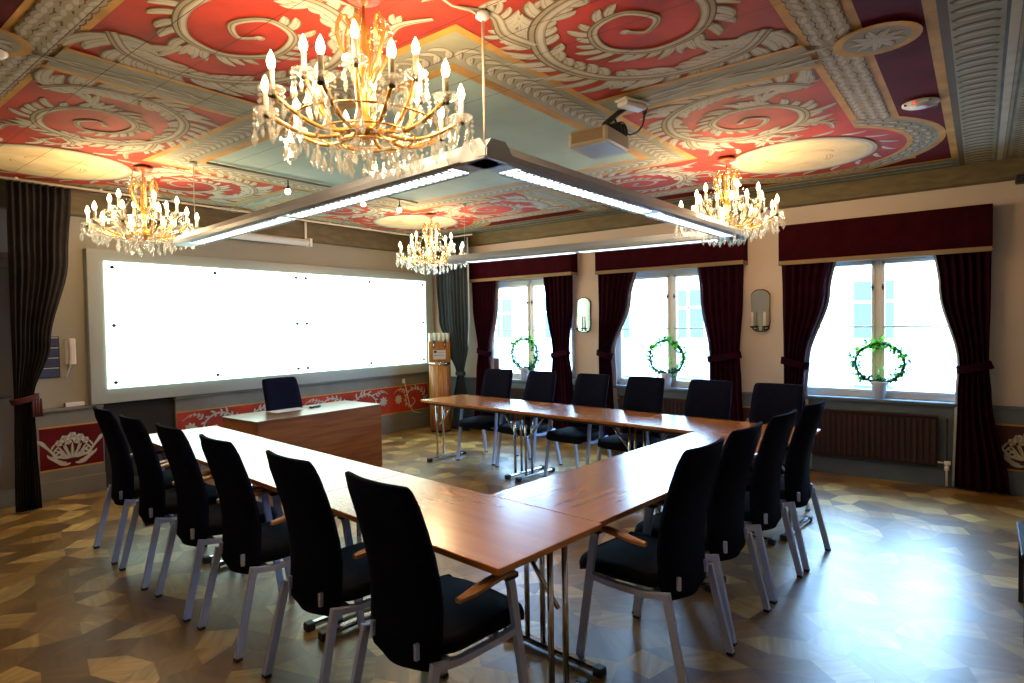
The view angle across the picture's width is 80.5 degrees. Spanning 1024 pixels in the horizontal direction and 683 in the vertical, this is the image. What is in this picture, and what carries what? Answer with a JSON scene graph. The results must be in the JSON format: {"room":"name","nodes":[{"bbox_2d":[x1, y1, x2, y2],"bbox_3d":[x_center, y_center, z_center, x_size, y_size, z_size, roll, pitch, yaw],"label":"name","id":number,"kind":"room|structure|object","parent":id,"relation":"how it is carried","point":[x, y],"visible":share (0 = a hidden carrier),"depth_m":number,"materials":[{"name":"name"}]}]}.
{"room":"conference room","nodes":[
{"label":"conference room","id":0,"kind":"room"},
{"bbox_2d":[0,208,431,408],"bbox_3d":[-3.867,-0.018,6.835,0.200,3.006,8.700,0,2,38],"label":"wall","id":1,"kind":"structure","parent":0,"point":[69,320],"depth_m":6.28,"materials":[{"name":"grey paint"}]},
{"bbox_2d":[0,252,14,490],"bbox_3d":[-4.914,0.372,5.245,0.100,2.350,1.240,0,2,38],"label":"door","id":2,"kind":"structure","parent":1,"relation":"in","point":[7,453],"depth_m":5.59,"materials":[{"name":"brown"}]},
{"bbox_2d":[0,489,14,508],"bbox_3d":[-5.486,1.496,4.557,0.050,0.160,3.020,0,2,38],"label":"baseboard","id":3,"kind":"structure","parent":1,"relation":"attached to","point":[7,497],"depth_m":5.58,"materials":[{"name":"grey paint"}]},
{"bbox_2d":[39,336,59,378],"bbox_3d":[-4.490,0.153,5.850,0.024,0.400,0.190,0,2,38],"label":"framed prints","id":4,"kind":"object","parent":1,"relation":"attached to","point":[51,369],"visible":0.51,"depth_m":5.88,"materials":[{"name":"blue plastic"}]},
{"bbox_2d":[45,357,58,366],"bbox_3d":[-4.481,0.202,5.845,0.004,0.086,0.170,0,2,38],"label":"print","id":5,"kind":"object","parent":4,"relation":"on","point":[52,361],"depth_m":5.87,"materials":[{"name":"blue"}]},
{"bbox_2d":[49,347,58,356],"bbox_3d":[-4.483,0.104,5.843,0.004,0.086,0.170,0,2,38],"label":"print","id":6,"kind":"object","parent":4,"relation":"on","point":[54,351],"depth_m":5.88,"materials":[{"name":"blue"}]},
{"bbox_2d":[51,337,57,345],"bbox_3d":[-4.485,0.006,5.840,0.004,0.086,0.170,0,2,38],"label":"print","id":7,"kind":"object","parent":4,"relation":"on","point":[54,340],"depth_m":5.88,"materials":[{"name":"blue"}]},
{"bbox_2d":[64,338,75,378],"bbox_3d":[-4.355,0.165,5.967,0.095,0.395,0.110,0,2,38],"label":"handset","id":8,"kind":"object","parent":1,"relation":"attached to","point":[70,343],"visible":1,"depth_m":5.95,"materials":[{"name":"white plastic"}]},
{"bbox_2d":[0,180,429,254],"bbox_3d":[-3.892,-1.389,6.532,0.120,0.244,8.280,0,2,38],"label":"trim","id":9,"kind":"structure","parent":1,"relation":"attached to","point":[319,233],"depth_m":7.20,"materials":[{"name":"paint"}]},
{"bbox_2d":[35,372,429,500],"bbox_3d":[-2.906,1.004,7.847,0.085,0.875,5.350,0,2,38],"label":"wainscoting","id":10,"kind":"structure","parent":1,"relation":"attached to","point":[74,458],"depth_m":6.68,"materials":[{"name":"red paint"}]},
{"bbox_2d":[64,401,84,406],"bbox_3d":[-4.338,0.621,5.996,0.040,0.040,0.163,0,2,38],"label":"cable box","id":11,"kind":"object","parent":10,"relation":"on","point":[81,403],"visible":1,"depth_m":5.98,"materials":[{"name":"white plastic"}]},
{"bbox_2d":[82,248,433,404],"bbox_3d":[-2.776,-0.225,7.956,0.136,1.570,4.810,0,2,38],"label":"whiteboard","id":12,"kind":"object","parent":1,"relation":"attached to","point":[157,325],"visible":0.98,"depth_m":7.23,"materials":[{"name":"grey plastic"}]},
{"bbox_2d":[402,379,419,412],"bbox_3d":[-1.574,0.857,9.479,0.333,0.566,0.035,-3,2,-45],"label":"wall socket","id":13,"kind":"object","parent":1,"relation":"attached to","point":[403,380],"visible":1,"depth_m":9.41,"materials":[{"name":"white plastic"}]},
{"bbox_2d":[0,0,1023,238],"bbox_3d":[-0.193,-1.533,3.729,9.400,0.124,8.400,0,2,38],"label":"ceiling","id":14,"kind":"structure","parent":0,"point":[801,93],"depth_m":3.61,"materials":[{"name":"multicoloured paint"}]},
{"bbox_2d":[0,47,8,59],"bbox_3d":[-2.508,-1.404,2.935,0.102,0.045,0.104,0,2,38],"label":"ceiling sensor","id":15,"kind":"object","parent":14,"relation":"attached to","point":[4,53],"visible":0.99,"depth_m":2.94,"materials":[{"name":"white plastic"}]},
{"bbox_2d":[85,166,198,242],"bbox_3d":[-3.104,-1.095,5.103,0.900,0.738,0.916,0,2,32],"label":"chandelier","id":16,"kind":"object","parent":14,"relation":"hanging from","point":[144,234],"visible":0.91,"depth_m":5.05,"materials":[{"name":"crystal"},{"name":"glass"},{"name":"polished brass"}]},
{"bbox_2d":[156,201,312,246],"bbox_3d":[-3.219,-1.371,7.195,0.130,0.330,1.850,0,2,38],"label":"projection screen","id":17,"kind":"object","parent":14,"relation":"attached to","point":[307,242],"visible":0.67,"depth_m":7.40,"materials":[{"name":"white plastic"}]},
{"bbox_2d":[0,176,471,238],"bbox_3d":[-2.545,-1.514,7.094,0.742,0.033,5.427,0,2,38],"label":"rail","id":18,"kind":"object","parent":14,"relation":"attached to","point":[2,177],"visible":0.81,"depth_m":6.45,"materials":[{"name":"beige"}]},
{"bbox_2d":[5,180,70,512],"bbox_3d":[-4.249,0.047,5.489,0.156,2.925,0.519,0,2,38],"label":"curtain","id":19,"kind":"object","parent":18,"relation":"hanging from","point":[38,216],"visible":1,"depth_m":5.42,"materials":[{"name":"black fabric"}]},
{"bbox_2d":[435,237,469,430],"bbox_3d":[-0.890,-0.108,9.295,0.720,2.910,0.105,0,2,40],"label":"curtain","id":20,"kind":"object","parent":18,"relation":"hanging from","point":[452,280],"visible":0.78,"depth_m":9.24,"materials":[{"name":"grey fabric"}]},
{"bbox_2d":[206,162,331,187],"bbox_3d":[-2.108,-1.479,5.421,0.024,0.025,1.240,0,2,38],"label":"track","id":21,"kind":"object","parent":14,"relation":"attached to","point":[207,163],"visible":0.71,"depth_m":5.33,"materials":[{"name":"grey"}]},
{"bbox_2d":[285,180,290,194],"bbox_3d":[-2.037,-1.402,5.494,0.050,0.135,0.050,0,2,38],"label":"spotlight","id":22,"kind":"object","parent":21,"relation":"attached to","point":[287,191],"visible":1,"depth_m":5.49,"materials":[{"name":"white metal"}]},
{"bbox_2d":[261,0,464,153],"bbox_3d":[-0.607,-1.063,2.502,0.900,0.738,0.916,-1,2,15],"label":"chandelier","id":23,"kind":"object","parent":14,"relation":"hanging from","point":[368,130],"visible":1,"depth_m":2.44,"materials":[{"name":"crystal"},{"name":"glass"},{"name":"polished gold brass"}]},
{"bbox_2d":[385,196,417,203],"bbox_3d":[-1.292,-1.518,6.357,0.024,0.025,0.800,0,2,38],"label":"track","id":24,"kind":"object","parent":14,"relation":"attached to","point":[389,197],"visible":0.54,"depth_m":6.50,"materials":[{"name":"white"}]},
{"bbox_2d":[397,200,401,212],"bbox_3d":[-1.203,-1.442,6.453,0.050,0.135,0.050,0,2,38],"label":"spotlight","id":25,"kind":"object","parent":24,"relation":"attached to","point":[399,210],"visible":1,"depth_m":6.44,"materials":[{"name":"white metal"}]},
{"bbox_2d":[399,214,463,265],"bbox_3d":[-0.996,-1.196,7.477,0.900,0.738,0.916,-1,2,-2],"label":"chandelier","id":26,"kind":"object","parent":14,"relation":"hanging from","point":[431,259],"visible":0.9,"depth_m":7.41,"materials":[{"name":"gold glass"}]},
{"bbox_2d":[173,0,748,263],"bbox_3d":[-0.540,-1.175,4.989,3.793,0.674,3.581,0,2,38],"label":"lamp","id":27,"kind":"object","parent":14,"relation":"hanging from","point":[491,154],"visible":0.99,"depth_m":3.51,"materials":[{"name":"grey metal"}]},
{"bbox_2d":[569,109,628,158],"bbox_3d":[0.590,-1.393,3.973,0.359,0.274,0.352,0,2,35],"label":"projector","id":28,"kind":"object","parent":14,"relation":"attached to","point":[604,140],"visible":0.91,"depth_m":3.91,"materials":[{"name":"beige plastic"}]},
{"bbox_2d":[571,127,602,143],"bbox_3d":[0.475,-1.308,3.843,0.220,0.070,0.003,0,2,35],"label":"grille","id":29,"kind":"object","parent":28,"relation":"attached to","point":[595,133],"depth_m":3.84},
{"bbox_2d":[615,96,650,112],"bbox_3d":[0.729,-1.462,3.674,0.267,0.045,0.165,-2,2,-33],"label":"power outlet","id":30,"kind":"object","parent":14,"relation":"attached to","point":[627,103],"visible":1,"depth_m":3.67,"materials":[{"name":"white plastic"}]},
{"bbox_2d":[613,107,647,135],"bbox_3d":[0.757,-1.393,3.860,0.221,0.161,0.039,0,2,26],"label":"power cable","id":31,"kind":"object","parent":30,"relation":"hanging from","point":[644,112],"visible":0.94,"depth_m":3.85,"materials":[{"name":"black plastic"}]},
{"bbox_2d":[679,157,778,230],"bbox_3d":[1.822,-1.177,5.130,0.900,0.738,0.916,0,2,21],"label":"chandelier","id":32,"kind":"object","parent":14,"relation":"hanging from","point":[728,207],"visible":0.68,"depth_m":5.06,"materials":[{"name":"crystal"},{"name":"glass"},{"name":"polished brass"}]},
{"bbox_2d":[901,97,940,110],"bbox_3d":[2.630,-1.520,3.892,0.210,0.030,0.210,0,2,38],"label":"smoke detector","id":33,"kind":"object","parent":14,"relation":"attached to","point":[926,102],"visible":0.99,"depth_m":3.85,"materials":[{"name":"white plastic"}]},
{"bbox_2d":[0,425,1023,682],"bbox_3d":[-0.142,1.569,3.816,9.400,0.120,8.400,0,2,38],"label":"floor","id":34,"kind":"structure","parent":0,"point":[916,583],"depth_m":3.48,"materials":[{"name":"brown wood"}]},
{"bbox_2d":[92,406,174,564],"bbox_3d":[-2.744,1.000,4.539,0.580,1.062,0.623,1,2,43],"label":"chair","id":35,"kind":"object","parent":34,"relation":"on","point":[124,489],"visible":0.63,"depth_m":4.30,"materials":[{"name":"black fabric"}]},
{"bbox_2d":[118,414,218,590],"bbox_3d":[-2.279,1.004,4.115,0.580,1.062,0.623,1,2,43],"label":"chair","id":36,"kind":"object","parent":34,"relation":"on","point":[155,503],"visible":0.68,"depth_m":3.88,"materials":[{"name":"black fabric"}]},
{"bbox_2d":[144,426,288,563],"bbox_3d":[-2.398,1.149,4.794,1.403,0.740,0.650,1,2,43],"label":"folding table","id":37,"kind":"object","parent":34,"relation":"on","point":[243,442],"visible":0.23,"depth_m":4.76,"materials":[{"name":"brown wood"}]},
{"bbox_2d":[155,423,283,622],"bbox_3d":[-1.792,1.008,3.699,0.580,1.062,0.623,1,2,43],"label":"chair","id":38,"kind":"object","parent":34,"relation":"on","point":[197,521],"visible":0.59,"depth_m":3.47,"materials":[{"name":"black fabric"}]},
{"bbox_2d":[197,434,342,662],"bbox_3d":[-1.323,1.012,3.292,0.580,1.062,0.623,1,2,43],"label":"chair","id":39,"kind":"object","parent":34,"relation":"on","point":[247,543],"visible":0.77,"depth_m":3.07,"materials":[{"name":"black fabric"}]},
{"bbox_2d":[262,377,302,410],"bbox_3d":[-2.377,0.937,6.590,0.623,1.062,0.580,0,2,38],"label":"chair","id":40,"kind":"object","parent":34,"relation":"on","point":[279,393],"visible":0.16,"depth_m":6.71,"materials":[{"name":"black fabric"}]},
{"bbox_2d":[199,445,403,632],"bbox_3d":[-1.367,1.158,3.839,1.403,0.740,0.650,1,2,43],"label":"folding table","id":41,"kind":"object","parent":34,"relation":"on","point":[331,469],"visible":0.24,"depth_m":3.74,"materials":[{"name":"brown wood"}]},
{"bbox_2d":[222,400,381,486],"bbox_3d":[-2.232,1.104,6.599,0.680,0.722,1.520,0,2,38],"label":"desk","id":42,"kind":"object","parent":34,"relation":"on","point":[351,430],"visible":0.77,"depth_m":6.46,"materials":[{"name":"brown wood"}]},
{"bbox_2d":[266,407,307,412],"bbox_3d":[-2.441,0.746,6.582,0.210,0.001,0.380,0,2,38],"label":"sheet","id":43,"kind":"object","parent":42,"relation":"on","point":[296,408],"visible":1,"depth_m":6.56,"materials":[{"name":"white paper"}]},
{"bbox_2d":[262,450,370,682],"bbox_3d":[-0.786,1.016,2.835,0.580,1.062,0.623,1,2,43],"label":"chair","id":44,"kind":"object","parent":34,"relation":"on","point":[324,576],"visible":0.7,"depth_m":2.62,"materials":[{"name":"black fabric"}]},
{"bbox_2d":[345,471,528,682],"bbox_3d":[-0.305,1.020,2.404,0.580,1.062,0.623,1,2,43],"label":"chair","id":45,"kind":"object","parent":34,"relation":"on","point":[420,616],"visible":0.97,"depth_m":2.22,"materials":[{"name":"black fabric"}]},
{"bbox_2d":[428,340,451,432],"bbox_3d":[-1.099,0.674,9.261,0.340,1.395,0.340,-1,2,-12],"label":"water dispenser","id":46,"kind":"object","parent":34,"relation":"on","point":[439,357],"visible":0.87,"depth_m":9.15,"materials":[{"name":"brown wood"}]},
{"bbox_2d":[433,333,436,341],"bbox_3d":[-1.180,-0.063,9.257,0.060,0.130,0.062,0,2,38],"label":"drinking glass","id":47,"kind":"object","parent":46,"relation":"on","point":[434,334],"visible":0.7,"depth_m":9.23,"materials":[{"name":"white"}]},
{"bbox_2d":[437,333,440,341],"bbox_3d":[-1.116,-0.064,9.271,0.060,0.130,0.062,0,2,38],"label":"drinking glass","id":48,"kind":"object","parent":46,"relation":"on","point":[438,334],"visible":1,"depth_m":9.25,"materials":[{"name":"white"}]},
{"bbox_2d":[429,362,450,364],"bbox_3d":[-1.105,0.335,9.252,0.340,0.035,0.340,-1,2,-12],"label":"drip tray","id":49,"kind":"object","parent":46,"relation":"on","point":[430,363],"depth_m":9.14,"materials":[{"name":"silver metal"}]},
{"bbox_2d":[446,333,449,340],"bbox_3d":[-0.987,-0.067,9.298,0.060,0.130,0.062,0,2,38],"label":"drinking glass","id":50,"kind":"object","parent":46,"relation":"on","point":[447,334],"visible":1,"depth_m":9.27,"materials":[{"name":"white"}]},
{"bbox_2d":[318,474,601,682],"bbox_3d":[-0.336,1.168,2.885,1.403,0.740,0.650,1,2,43],"label":"folding table","id":51,"kind":"object","parent":34,"relation":"on","point":[497,536],"visible":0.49,"depth_m":2.59,"materials":[{"name":"brown wood"}]},
{"bbox_2d":[421,394,545,479],"bbox_3d":[-0.330,1.054,6.942,1.418,0.740,0.670,1,2,43],"label":"folding table","id":52,"kind":"object","parent":34,"relation":"on","point":[470,402],"visible":0.91,"depth_m":6.77,"materials":[{"name":"brown wood"}]},
{"bbox_2d":[456,369,518,465],"bbox_3d":[-0.297,0.883,7.301,0.580,1.062,0.623,0,2,34],"label":"chair","id":53,"kind":"object","parent":34,"relation":"on","point":[497,383],"visible":0.67,"depth_m":7.37,"materials":[{"name":"black fabric"}]},
{"bbox_2d":[495,371,562,473],"bbox_3d":[0.188,0.887,6.853,0.580,1.062,0.623,1,2,43],"label":"chair","id":54,"kind":"object","parent":34,"relation":"on","point":[540,385],"visible":0.61,"depth_m":6.89,"materials":[{"name":"black fabric"}]},
{"bbox_2d":[543,373,611,476],"bbox_3d":[0.709,0.892,6.370,0.580,1.062,0.623,1,2,43],"label":"chair","id":55,"kind":"object","parent":34,"relation":"on","point":[590,390],"visible":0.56,"depth_m":6.41,"materials":[{"name":"black fabric"}]},
{"bbox_2d":[508,403,661,481],"bbox_3d":[0.706,1.064,5.984,1.396,0.740,0.670,1,2,43],"label":"folding table","id":56,"kind":"object","parent":34,"relation":"on","point":[613,418],"visible":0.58,"depth_m":5.91,"materials":[{"name":"brown wood"}]},
{"bbox_2d":[490,453,710,678],"bbox_3d":[0.580,1.139,3.370,0.680,0.740,1.301,1,2,43],"label":"folding table","id":57,"kind":"object","parent":34,"relation":"on","point":[606,491],"visible":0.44,"depth_m":3.11,"materials":[{"name":"brown wood"}]},
{"bbox_2d":[597,376,664,460],"bbox_3d":[1.186,0.896,5.929,0.580,1.062,0.623,1,2,43],"label":"chair","id":58,"kind":"object","parent":34,"relation":"on","point":[642,393],"visible":0.45,"depth_m":6.01,"materials":[{"name":"black fabric"}]},
{"bbox_2d":[576,437,734,682],"bbox_3d":[0.686,0.989,2.927,0.623,1.062,0.580,1,2,43],"label":"chair","id":59,"kind":"object","parent":34,"relation":"on","point":[673,563],"visible":0.9,"depth_m":2.75,"materials":[{"name":"black fabric"}]},
{"bbox_2d":[661,379,731,440],"bbox_3d":[1.685,0.901,5.467,0.580,1.062,0.623,1,2,43],"label":"chair","id":60,"kind":"object","parent":34,"relation":"on","point":[711,399],"visible":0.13,"depth_m":5.61,"materials":[{"name":"black fabric"}]},
{"bbox_2d":[632,422,770,646],"bbox_3d":[1.044,0.971,3.358,0.623,1.062,0.580,1,2,43],"label":"chair","id":61,"kind":"object","parent":34,"relation":"on","point":[725,531],"visible":0.59,"depth_m":3.13,"materials":[{"name":"black fabric"}]},
{"bbox_2d":[627,431,776,582],"bbox_3d":[1.368,1.103,4.221,0.680,0.740,1.011,1,2,43],"label":"folding table","id":62,"kind":"object","parent":34,"relation":"on","point":[673,448],"visible":0.21,"depth_m":4.29,"materials":[{"name":"brown wood"}]},
{"bbox_2d":[626,414,819,541],"bbox_3d":[1.726,1.074,5.040,1.376,0.740,0.670,1,2,43],"label":"folding table","id":63,"kind":"object","parent":34,"relation":"on","point":[664,423],"visible":0.41,"depth_m":5.10,"materials":[{"name":"brown wood"}]},
{"bbox_2d":[706,409,803,603],"bbox_3d":[1.437,0.952,3.797,0.623,1.062,0.580,1,2,43],"label":"chair","id":64,"kind":"object","parent":34,"relation":"on","point":[763,508],"visible":0.57,"depth_m":3.56,"materials":[{"name":"black fabric"}]},
{"bbox_2d":[749,383,810,526],"bbox_3d":[2.133,0.905,5.053,0.580,1.062,0.623,1,2,43],"label":"chair","id":65,"kind":"object","parent":34,"relation":"on","point":[768,400],"visible":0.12,"depth_m":5.22,"materials":[{"name":"black fabric"}]},
{"bbox_2d":[746,399,830,571],"bbox_3d":[1.835,0.933,4.226,0.623,1.062,0.580,1,2,43],"label":"chair","id":66,"kind":"object","parent":34,"relation":"on","point":[796,490],"visible":0.61,"depth_m":3.98,"materials":[{"name":"black fabric"}]},
{"bbox_2d":[1016,521,1023,642],"bbox_3d":[2.843,1.255,3.080,0.405,0.450,0.620,0,2,38],"label":"side table","id":67,"kind":"object","parent":34,"relation":"on","point":[1019,525],"visible":1,"depth_m":3.40,"materials":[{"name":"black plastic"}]},
{"bbox_2d":[432,180,1023,406],"bbox_3d":[2.499,-0.133,7.205,9.400,3.006,0.300,0,2,38],"label":"wall","id":68,"kind":"structure","parent":0,"point":[761,352],"depth_m":6.55,"materials":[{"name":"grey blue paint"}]},
{"bbox_2d":[469,253,577,282],"bbox_3d":[0.106,-1.085,8.723,1.854,0.377,0.178,0,2,38],"label":"valance","id":69,"kind":"object","parent":68,"relation":"attached to","point":[565,264],"visible":0.6,"depth_m":8.56,"materials":[{"name":"red fabric"}]},
{"bbox_2d":[472,280,499,430],"bbox_3d":[-0.389,0.183,9.136,0.493,2.320,0.134,0,2,38],"label":"curtain","id":70,"kind":"object","parent":69,"relation":"hanging from","point":[485,295],"visible":0.73,"depth_m":9.13,"materials":[{"name":"red fabric"}]},
{"bbox_2d":[543,275,572,429],"bbox_3d":[0.637,0.189,8.340,0.533,2.320,0.133,0,2,38],"label":"curtain","id":71,"kind":"object","parent":69,"relation":"hanging from","point":[558,289],"visible":0.7,"depth_m":8.29,"materials":[{"name":"red fabric"}]},
{"bbox_2d":[509,388,552,428],"bbox_3d":[0.167,1.013,8.745,1.045,0.665,0.056,0,2,38],"label":"radiator","id":72,"kind":"object","parent":68,"relation":"attached to","point":[516,393],"visible":0.2,"depth_m":8.79,"materials":[{"name":"red metal"}]},
{"bbox_2d":[493,279,574,385],"bbox_3d":[0.290,-0.153,8.877,1.700,1.495,0.370,0,2,38],"label":"window","id":73,"kind":"structure","parent":68,"relation":"in","point":[531,285],"depth_m":8.86,"materials":[{"name":"white paint"}]},
{"bbox_2d":[493,358,500,368],"bbox_3d":[-0.323,0.400,9.248,0.360,0.310,0.052,0,2,38],"label":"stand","id":74,"kind":"object","parent":73,"relation":"on","point":[496,360],"visible":0.23,"depth_m":9.14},
{"bbox_2d":[520,367,528,379],"bbox_3d":[0.187,0.470,8.862,0.148,0.175,0.148,0,2,38],"label":"pot","id":75,"kind":"object","parent":73,"relation":"on","point":[524,371],"depth_m":8.81,"materials":[{"name":"white ceramic"}]},
{"bbox_2d":[508,335,541,379],"bbox_3d":[0.189,0.225,8.850,0.644,0.666,0.208,0,2,38],"label":"wreath","id":76,"kind":"object","parent":73,"relation":"on","point":[524,370],"visible":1,"depth_m":8.82,"materials":[{"name":"green plant"}]},
{"bbox_2d":[575,297,590,332],"bbox_3d":[0.943,-0.354,8.134,0.208,0.475,0.130,0,2,38],"label":"sconce","id":77,"kind":"object","parent":68,"relation":"attached to","point":[583,325],"visible":1,"depth_m":8.15,"materials":[{"name":"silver metal"}]},
{"bbox_2d":[618,395,685,437],"bbox_3d":[1.857,1.022,7.433,1.205,0.665,0.056,0,2,38],"label":"radiator","id":78,"kind":"object","parent":68,"relation":"attached to","point":[670,406],"visible":0.22,"depth_m":7.33,"materials":[{"name":"red metal"}]},
{"bbox_2d":[618,395,685,400],"bbox_3d":[1.814,0.699,7.453,1.110,0.020,0.056,0,2,38],"label":"grille","id":79,"kind":"object","parent":78,"relation":"attached to","point":[621,397],"depth_m":7.36,"materials":[{"name":"red metal"}]},
{"bbox_2d":[613,268,704,391],"bbox_3d":[2.004,-0.144,7.545,1.700,1.495,0.370,0,2,38],"label":"window","id":80,"kind":"structure","parent":68,"relation":"in","point":[672,276],"depth_m":7.53,"materials":[{"name":"white paint"}]},
{"bbox_2d":[643,335,688,387],"bbox_3d":[1.906,0.238,7.524,0.605,0.658,0.198,0,2,38],"label":"wreath","id":81,"kind":"object","parent":80,"relation":"on","point":[667,375],"visible":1,"depth_m":7.47,"materials":[{"name":"green plant"}]},
{"bbox_2d":[660,373,671,387],"bbox_3d":[1.921,0.479,7.516,0.148,0.175,0.148,0,2,38],"label":"pot","id":82,"kind":"object","parent":80,"relation":"on","point":[667,376],"depth_m":7.46,"materials":[{"name":"white ceramic"}]},
{"bbox_2d":[595,238,747,274],"bbox_3d":[1.872,-1.046,7.353,1.884,0.357,0.178,0,2,38],"label":"valance","id":83,"kind":"object","parent":68,"relation":"attached to","point":[723,252],"visible":0.67,"depth_m":7.21,"materials":[{"name":"red fabric"}]},
{"bbox_2d":[596,272,636,435],"bbox_3d":[1.343,0.193,7.789,0.585,2.320,0.137,0,2,38],"label":"curtain","id":84,"kind":"object","parent":83,"relation":"hanging from","point":[615,289],"visible":0.67,"depth_m":7.83,"materials":[{"name":"red fabric"}]},
{"bbox_2d":[697,264,743,421],"bbox_3d":[2.394,0.198,6.975,0.563,2.320,0.127,0,2,38],"label":"curtain","id":85,"kind":"object","parent":83,"relation":"hanging from","point":[721,287],"visible":0.7,"depth_m":6.91,"materials":[{"name":"red fabric"}]},
{"bbox_2d":[497,255,956,407],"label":"window","id":86,"kind":"structure","parent":68,"relation":"in","point":[903,397],"depth_m":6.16,"materials":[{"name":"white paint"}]},
{"bbox_2d":[844,335,912,398],"bbox_3d":[3.691,0.252,6.114,0.603,0.649,0.202,0,2,38],"label":"wreath","id":87,"kind":"object","parent":86,"relation":"on","point":[879,386],"visible":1,"depth_m":6.09,"materials":[{"name":"green plant"}]},
{"bbox_2d":[871,381,887,398],"bbox_3d":[3.717,0.489,6.120,0.148,0.175,0.148,0,2,38],"label":"pot","id":88,"kind":"object","parent":86,"relation":"on","point":[879,388],"depth_m":6.07,"materials":[{"name":"white ceramic"}]},
{"bbox_2d":[433,157,1023,251],"bbox_3d":[2.348,-1.538,7.000,9.400,0.177,0.120,0,2,38],"label":"trim","id":89,"kind":"structure","parent":68,"relation":"attached to","point":[1004,170],"depth_m":6.29,"materials":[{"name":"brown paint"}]},
{"bbox_2d":[451,376,1023,496],"bbox_3d":[2.431,0.975,7.076,9.340,0.800,0.060,0,2,38],"label":"wainscoting","id":90,"kind":"structure","parent":68,"relation":"attached to","point":[1009,420],"depth_m":5.88,"materials":[{"name":"grey paint"}]},
{"bbox_2d":[750,289,770,331],"bbox_3d":[2.751,-0.345,6.729,0.208,0.475,0.130,0,2,38],"label":"sconce","id":91,"kind":"object","parent":68,"relation":"attached to","point":[760,298],"visible":1,"depth_m":6.75,"materials":[{"name":"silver metal"}]},
{"bbox_2d":[763,312,765,325],"bbox_3d":[2.782,-0.252,6.664,0.021,0.153,0.022,0,2,38],"label":"candle","id":92,"kind":"object","parent":91,"relation":"on","point":[764,313],"depth_m":6.66,"materials":[{"name":"beige wax"}]},
{"bbox_2d":[811,408,950,486],"bbox_3d":[3.641,1.031,6.046,1.205,0.665,0.056,0,2,38],"label":"radiator","id":93,"kind":"object","parent":68,"relation":"attached to","point":[910,438],"visible":0.92,"depth_m":6.00,"materials":[{"name":"red metal"}]},
{"bbox_2d":[824,408,938,417],"bbox_3d":[3.599,0.709,6.066,1.110,0.020,0.056,0,2,38],"label":"grille","id":94,"kind":"object","parent":93,"relation":"attached to","point":[826,410],"depth_m":6.03,"materials":[{"name":"red metal"}]},
{"bbox_2d":[778,203,992,265],"bbox_3d":[3.617,-1.024,5.998,1.804,0.422,0.178,0,2,38],"label":"valance","id":95,"kind":"object","parent":68,"relation":"attached to","point":[964,229],"visible":0.98,"depth_m":5.86,"materials":[{"name":"red fabric"}]},
{"bbox_2d":[780,262,835,468],"bbox_3d":[3.134,0.202,6.401,0.553,2.320,0.127,0,2,38],"label":"curtain","id":96,"kind":"object","parent":95,"relation":"hanging from","point":[806,288],"visible":0.67,"depth_m":6.42,"materials":[{"name":"red fabric"}]},
{"bbox_2d":[933,251,1009,494],"bbox_3d":[4.210,0.207,5.565,0.582,2.320,0.131,0,2,38],"label":"curtain","id":97,"kind":"object","parent":95,"relation":"hanging from","point":[964,279],"visible":0.91,"depth_m":5.55,"materials":[{"name":"red fabric"}]},
{"bbox_2d":[1015,174,1023,184],"bbox_3d":[4.410,-1.405,5.222,0.100,0.074,0.166,0,2,38],"label":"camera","id":98,"kind":"object","parent":68,"relation":"attached to","point":[1019,178],"visible":1,"depth_m":5.20,"materials":[{"name":"black plastic"}]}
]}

